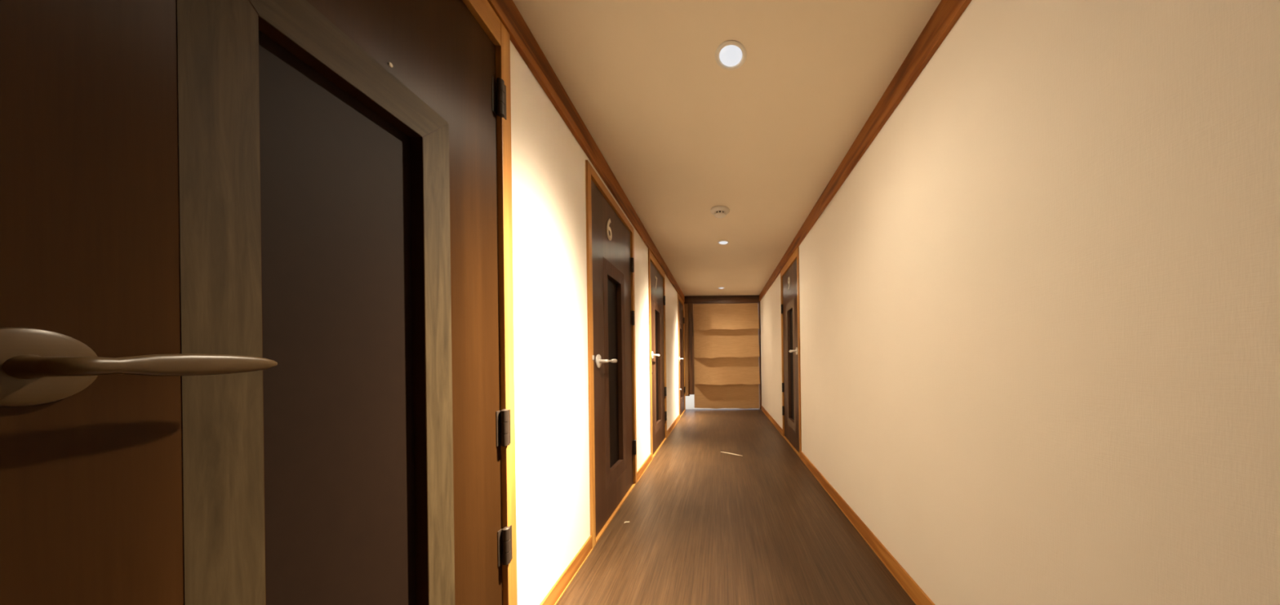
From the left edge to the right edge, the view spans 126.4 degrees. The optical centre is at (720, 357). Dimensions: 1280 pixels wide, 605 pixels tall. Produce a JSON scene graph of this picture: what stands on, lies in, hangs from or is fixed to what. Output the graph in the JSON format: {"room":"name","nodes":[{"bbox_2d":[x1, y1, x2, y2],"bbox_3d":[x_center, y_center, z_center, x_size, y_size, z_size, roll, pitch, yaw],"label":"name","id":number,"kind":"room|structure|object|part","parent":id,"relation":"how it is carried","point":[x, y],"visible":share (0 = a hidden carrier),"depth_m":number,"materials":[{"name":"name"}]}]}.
{"room":"hallway","nodes":[
{"label":"hallway","id":0,"kind":"room"},
{"bbox_2d":[510,40,679,604],"bbox_3d":[-0.774,-0.092,0.580,0.150,2.204,11.360,-1,0,0],"label":"wall","id":1,"kind":"structure","parent":0,"point":[548,193],"depth_m":1.33,"materials":[{"name":"white paint"}]},
{"bbox_2d":[0,0,517,604],"bbox_3d":[-0.726,-0.033,0.615,0.162,2.084,0.894,-1,0,0],"label":"door","id":2,"kind":"structure","parent":1,"relation":"in","point":[256,338],"depth_m":0.48,"materials":[{"name":"brown wood"}]},
{"bbox_3d":[-0.669,0.009,0.389,0.050,0.027,0.162,-1,0,0],"label":"lever","id":3,"kind":"part","parent":2,"relation":"part of","materials":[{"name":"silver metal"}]},
{"bbox_3d":[-0.701,0.099,0.453,0.001,1.424,0.073,-1,0,0],"label":"moulding","id":4,"kind":"part","parent":2,"relation":"part of","materials":[{"name":"brown wood"}]},
{"bbox_3d":[-0.737,0.100,0.625,0.012,1.248,0.268,-1,0,0],"label":"panel","id":5,"kind":"part","parent":2,"relation":"part of","materials":[{"name":"black wood"}]},
{"bbox_3d":[-0.710,-0.570,0.625,0.001,0.086,0.418,-1,0,0],"label":"moulding","id":6,"kind":"part","parent":2,"relation":"part of","materials":[{"name":"brown wood"}]},
{"bbox_3d":[-0.701,0.099,0.797,0.001,1.424,0.073,-1,0,0],"label":"moulding","id":7,"kind":"part","parent":2,"relation":"part of","materials":[{"name":"brown wood"}]},
{"bbox_2d":[487,0,684,302],"bbox_3d":[-0.703,-1.135,0.600,0.020,0.120,11.200,-1,0,0],"label":"trim","id":8,"kind":"structure","parent":1,"relation":"attached to","point":[522,37],"depth_m":1.40,"materials":[{"name":"brown wood"}]},
{"bbox_2d":[539,413,679,604],"bbox_3d":[-0.678,0.972,0.141,0.014,0.075,10.283,-1,0,0],"label":"baseboard","id":9,"kind":"structure","parent":1,"relation":"attached to","point":[555,593],"depth_m":1.47,"materials":[{"name":"brown wood"}]},
{"bbox_2d":[585,160,636,548],"bbox_3d":[-0.724,-0.017,2.128,0.164,2.052,0.897,-1,0,0],"label":"door","id":10,"kind":"structure","parent":1,"relation":"in","point":[610,239],"depth_m":2.02,"materials":[{"name":"brown wood"}]},
{"bbox_3d":[-0.701,0.099,1.968,0.001,1.424,0.073,-1,0,0],"label":"moulding","id":11,"kind":"part","parent":10,"relation":"part of","materials":[{"name":"brown wood"}]},
{"bbox_3d":[-0.668,0.019,1.905,0.052,0.025,0.170,-1,0,0],"label":"lever","id":12,"kind":"part","parent":10,"relation":"part of","materials":[{"name":"silver metal"}]},
{"bbox_3d":[-0.737,0.100,2.140,0.012,1.248,0.268,-1,0,0],"label":"panel","id":13,"kind":"part","parent":10,"relation":"part of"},
{"bbox_3d":[-0.710,-0.570,2.140,0.001,0.086,0.418,-1,0,0],"label":"moulding","id":14,"kind":"part","parent":10,"relation":"part of","materials":[{"name":"brown wood"}]},
{"bbox_3d":[-0.693,0.768,2.140,0.001,0.086,0.418,-1,0,0],"label":"moulding","id":15,"kind":"part","parent":10,"relation":"part of","materials":[{"name":"brown wood"}]},
{"bbox_3d":[-0.701,0.099,2.312,0.001,1.424,0.073,-1,0,0],"label":"moulding","id":16,"kind":"part","parent":10,"relation":"part of","materials":[{"name":"brown wood"}]},
{"bbox_2d":[648,248,666,459],"bbox_3d":[-0.726,-0.033,3.580,0.162,2.084,0.894,-1,0,0],"label":"door","id":17,"kind":"structure","parent":1,"relation":"in","point":[656,275],"depth_m":3.63,"materials":[{"name":"brown wood"}]},
{"bbox_3d":[-0.701,0.099,3.417,0.001,1.424,0.073,-1,0,0],"label":"moulding","id":18,"kind":"part","parent":17,"relation":"part of","materials":[{"name":"brown wood"}]},
{"bbox_3d":[-0.737,0.100,3.590,0.012,1.248,0.268,-1,0,0],"label":"panel","id":19,"kind":"part","parent":17,"relation":"part of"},
{"bbox_3d":[-0.710,-0.570,3.590,0.001,0.086,0.418,-1,0,0],"label":"moulding","id":20,"kind":"part","parent":17,"relation":"part of","materials":[{"name":"brown wood"}]},
{"bbox_3d":[-0.693,0.768,3.590,0.001,0.086,0.418,-1,0,0],"label":"moulding","id":21,"kind":"part","parent":17,"relation":"part of","materials":[{"name":"brown wood"}]},
{"bbox_3d":[-0.701,0.099,3.763,0.001,1.424,0.073,-1,0,0],"label":"moulding","id":22,"kind":"part","parent":17,"relation":"part of","materials":[{"name":"brown wood"}]},
{"bbox_2d":[677,293,685,417],"bbox_3d":[-0.726,-0.033,5.720,0.162,2.084,0.874,-1,0,0],"label":"door","id":23,"kind":"structure","parent":1,"relation":"in","point":[681,319],"depth_m":5.86,"materials":[{"name":"brown wood"}]},
{"bbox_3d":[-0.701,0.099,5.548,0.001,1.424,0.073,-1,0,0],"label":"moulding","id":24,"kind":"part","parent":23,"relation":"part of","materials":[{"name":"brown wood"}]},
{"bbox_3d":[-0.701,0.099,5.893,0.001,1.424,0.073,-1,0,0],"label":"moulding","id":25,"kind":"part","parent":23,"relation":"part of","materials":[{"name":"brown wood"}]},
{"bbox_2d":[684,303,689,395],"bbox_3d":[-0.654,-0.153,6.195,0.091,1.784,0.050,-1,0,0],"label":"trim","id":26,"kind":"structure","parent":1,"relation":"attached to","point":[686,305],"depth_m":6.17,"materials":[{"name":"brown wood"}]},
{"bbox_2d":[688,303,694,394],"bbox_3d":[-0.562,-0.170,6.180,0.090,1.754,0.080,-1,0,0],"label":"trim","id":27,"kind":"structure","parent":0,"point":[690,305],"depth_m":6.14,"materials":[{"name":"brown wood"}]},
{"bbox_2d":[684,294,759,303],"bbox_3d":[0.029,-1.129,6.213,1.481,0.148,0.094,-1,0,0],"label":"trim","id":28,"kind":"structure","parent":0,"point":[694,299],"depth_m":6.17,"materials":[{"name":"brown wood"}]},
{"bbox_2d":[512,0,941,296],"bbox_3d":[0.027,-1.254,0.700,1.783,0.100,11.600,-1,0,0],"label":"ceiling","id":29,"kind":"structure","parent":0,"point":[683,135],"depth_m":1.49,"materials":[{"name":"white paint"}]},
{"bbox_2d":[710,205,729,217],"bbox_3d":[-0.003,-1.178,2.600,0.156,0.051,0.156,-1,0,0],"label":"smoke detector","id":30,"kind":"object","parent":29,"relation":"attached to","point":[719,211],"visible":1,"depth_m":2.56,"materials":[{"name":"white plastic"}]},
{"bbox_2d":[717,240,728,244],"bbox_3d":[0.031,-1.197,3.330,0.126,0.014,0.126,-1,0,0],"label":"recessed light","id":31,"kind":"object","parent":29,"relation":"in","point":[722,242],"visible":1,"depth_m":3.31,"materials":[{"name":"white plastic"}]},
{"bbox_2d":[715,40,746,70],"bbox_3d":[0.041,-1.197,1.272,0.126,0.014,0.126,-1,0,0],"label":"recessed light","id":32,"kind":"object","parent":29,"relation":"in","point":[731,52],"visible":1,"depth_m":1.26,"materials":[{"name":"white plastic"}]},
{"bbox_2d":[556,408,915,604],"bbox_3d":[0.057,1.049,0.580,1.783,0.100,11.360,-1,0,0],"label":"floor","id":33,"kind":"structure","parent":0,"point":[706,525],"depth_m":1.78,"materials":[{"name":"laminate"}]},
{"bbox_2d":[693,302,759,408],"bbox_3d":[0.114,-0.033,6.136,1.262,2.046,0.131,-1,0,0],"label":"blind","id":34,"kind":"object","parent":33,"relation":"on","point":[726,341],"visible":1,"depth_m":6.17,"materials":[{"name":"beige fabric"}]},
{"bbox_2d":[760,0,1279,604],"bbox_3d":[0.859,-0.113,0.580,0.150,2.204,11.360,-1,0,0],"label":"wall","id":35,"kind":"structure","parent":0,"point":[1039,308],"depth_m":0.73,"materials":[{"name":"white paint"}]},
{"bbox_2d":[758,302,761,408],"bbox_3d":[0.767,-0.037,6.213,0.033,2.054,0.094,-1,0,0],"label":"trim","id":36,"kind":"structure","parent":35,"relation":"attached to","point":[759,315],"depth_m":6.17,"materials":[{"name":"brown wood"}]},
{"bbox_2d":[780,246,801,457],"bbox_3d":[0.812,-0.053,3.585,0.162,2.084,0.904,-1,0,0],"label":"door","id":37,"kind":"structure","parent":35,"relation":"in","point":[789,273],"depth_m":3.62,"materials":[{"name":"brown wood"}]},
{"bbox_3d":[0.791,0.080,3.772,0.001,1.424,0.073,-1,0,0],"label":"moulding","id":38,"kind":"part","parent":37,"relation":"part of","materials":[{"name":"brown wood"}]},
{"bbox_3d":[0.782,-0.589,3.600,0.001,0.086,0.418,-1,0,0],"label":"moulding","id":39,"kind":"part","parent":37,"relation":"part of","materials":[{"name":"brown wood"}]},
{"bbox_3d":[0.826,0.079,3.600,0.012,1.248,0.268,-1,0,0],"label":"panel","id":40,"kind":"part","parent":37,"relation":"part of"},
{"bbox_3d":[0.799,0.749,3.600,0.001,0.086,0.418,-1,0,0],"label":"moulding","id":41,"kind":"part","parent":37,"relation":"part of","materials":[{"name":"brown wood"}]},
{"bbox_3d":[0.791,0.080,3.428,0.001,1.424,0.073,-1,0,0],"label":"moulding","id":42,"kind":"part","parent":37,"relation":"part of","materials":[{"name":"brown wood"}]},
{"bbox_2d":[760,404,935,604],"bbox_3d":[0.790,0.952,0.583,0.014,0.075,11.165,-1,0,0],"label":"baseboard","id":43,"kind":"structure","parent":35,"relation":"attached to","point":[917,594],"depth_m":1.65,"materials":[{"name":"brown wood"}]},
{"bbox_2d":[759,0,971,301],"bbox_3d":[0.760,-1.154,0.600,0.020,0.120,11.200,-1,0,0],"label":"trim","id":44,"kind":"structure","parent":35,"relation":"attached to","point":[948,12],"depth_m":1.41,"materials":[{"name":"brown wood"}]},
{"label":"outside","id":45,"kind":"structure","parent":0,"visible":0},
{"bbox_2d":[685,394,732,408],"bbox_3d":[0.014,1.080,11.130,12.000,0.120,9.740,-1,0,0],"label":"ground","id":46,"kind":"structure","parent":45,"point":[690,400],"depth_m":7.15,"materials":[{"name":"white"}]}
]}

